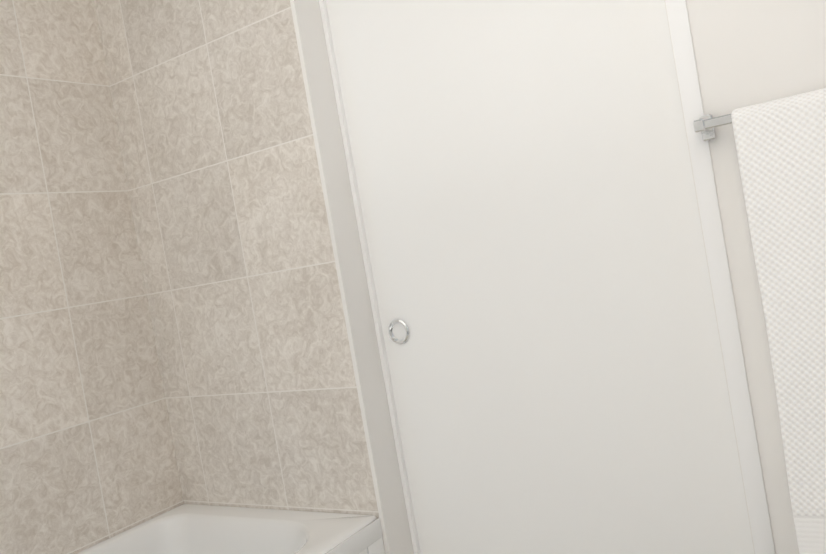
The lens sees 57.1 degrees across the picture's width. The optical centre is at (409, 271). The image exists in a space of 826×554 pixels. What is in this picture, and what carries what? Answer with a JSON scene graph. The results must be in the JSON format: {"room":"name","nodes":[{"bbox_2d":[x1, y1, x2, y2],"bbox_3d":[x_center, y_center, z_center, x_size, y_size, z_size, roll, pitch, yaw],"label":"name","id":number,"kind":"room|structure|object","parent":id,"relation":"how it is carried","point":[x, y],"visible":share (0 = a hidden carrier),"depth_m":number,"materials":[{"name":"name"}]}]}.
{"room":"bathroom","nodes":[
{"label":"bathroom","id":0,"kind":"room"},
{"bbox_2d":[0,0,183,553],"bbox_3d":[-1.319,0.165,1.298,0.100,2.366,2.513,-9,1,34],"label":"wall","id":1,"kind":"structure","parent":0,"point":[87,456],"depth_m":1.92,"materials":[{"name":"tile"}]},
{"bbox_2d":[94,0,825,553],"bbox_3d":[0.190,-0.100,1.637,2.077,2.366,0.253,-9,1,34],"label":"wall","id":2,"kind":"structure","parent":0,"point":[248,238],"depth_m":1.83,"materials":[{"name":"tile"}]},
{"bbox_2d":[319,0,774,553],"bbox_3d":[0.224,-0.033,1.556,0.820,2.026,0.142,-9,1,34],"label":"door set","id":3,"kind":"structure","parent":2,"relation":"in","point":[533,246],"depth_m":1.56,"materials":[{"name":"white wood"}]},
{"bbox_2d":[693,88,825,553],"bbox_3d":[0.722,0.086,1.112,0.476,0.752,0.088,-9,1,34],"label":"towel rail","id":4,"kind":"object","parent":2,"relation":"attached to","point":[780,143],"visible":1,"depth_m":1.16,"materials":[{"name":"white fabric"}]},
{"bbox_3d":[-0.164,1.127,0.823,2.277,0.100,2.763,-9,1,34],"label":"floor","id":5,"kind":"structure","parent":0,"visible":0},
{"bbox_2d":[77,504,384,553],"bbox_3d":[-0.683,0.915,1.312,0.734,0.472,1.461,-9,1,34],"label":"bathtub","id":6,"kind":"object","parent":5,"relation":"on","point":[194,529],"visible":1,"depth_m":1.88,"materials":[{"name":"white ceramic"}]}
]}

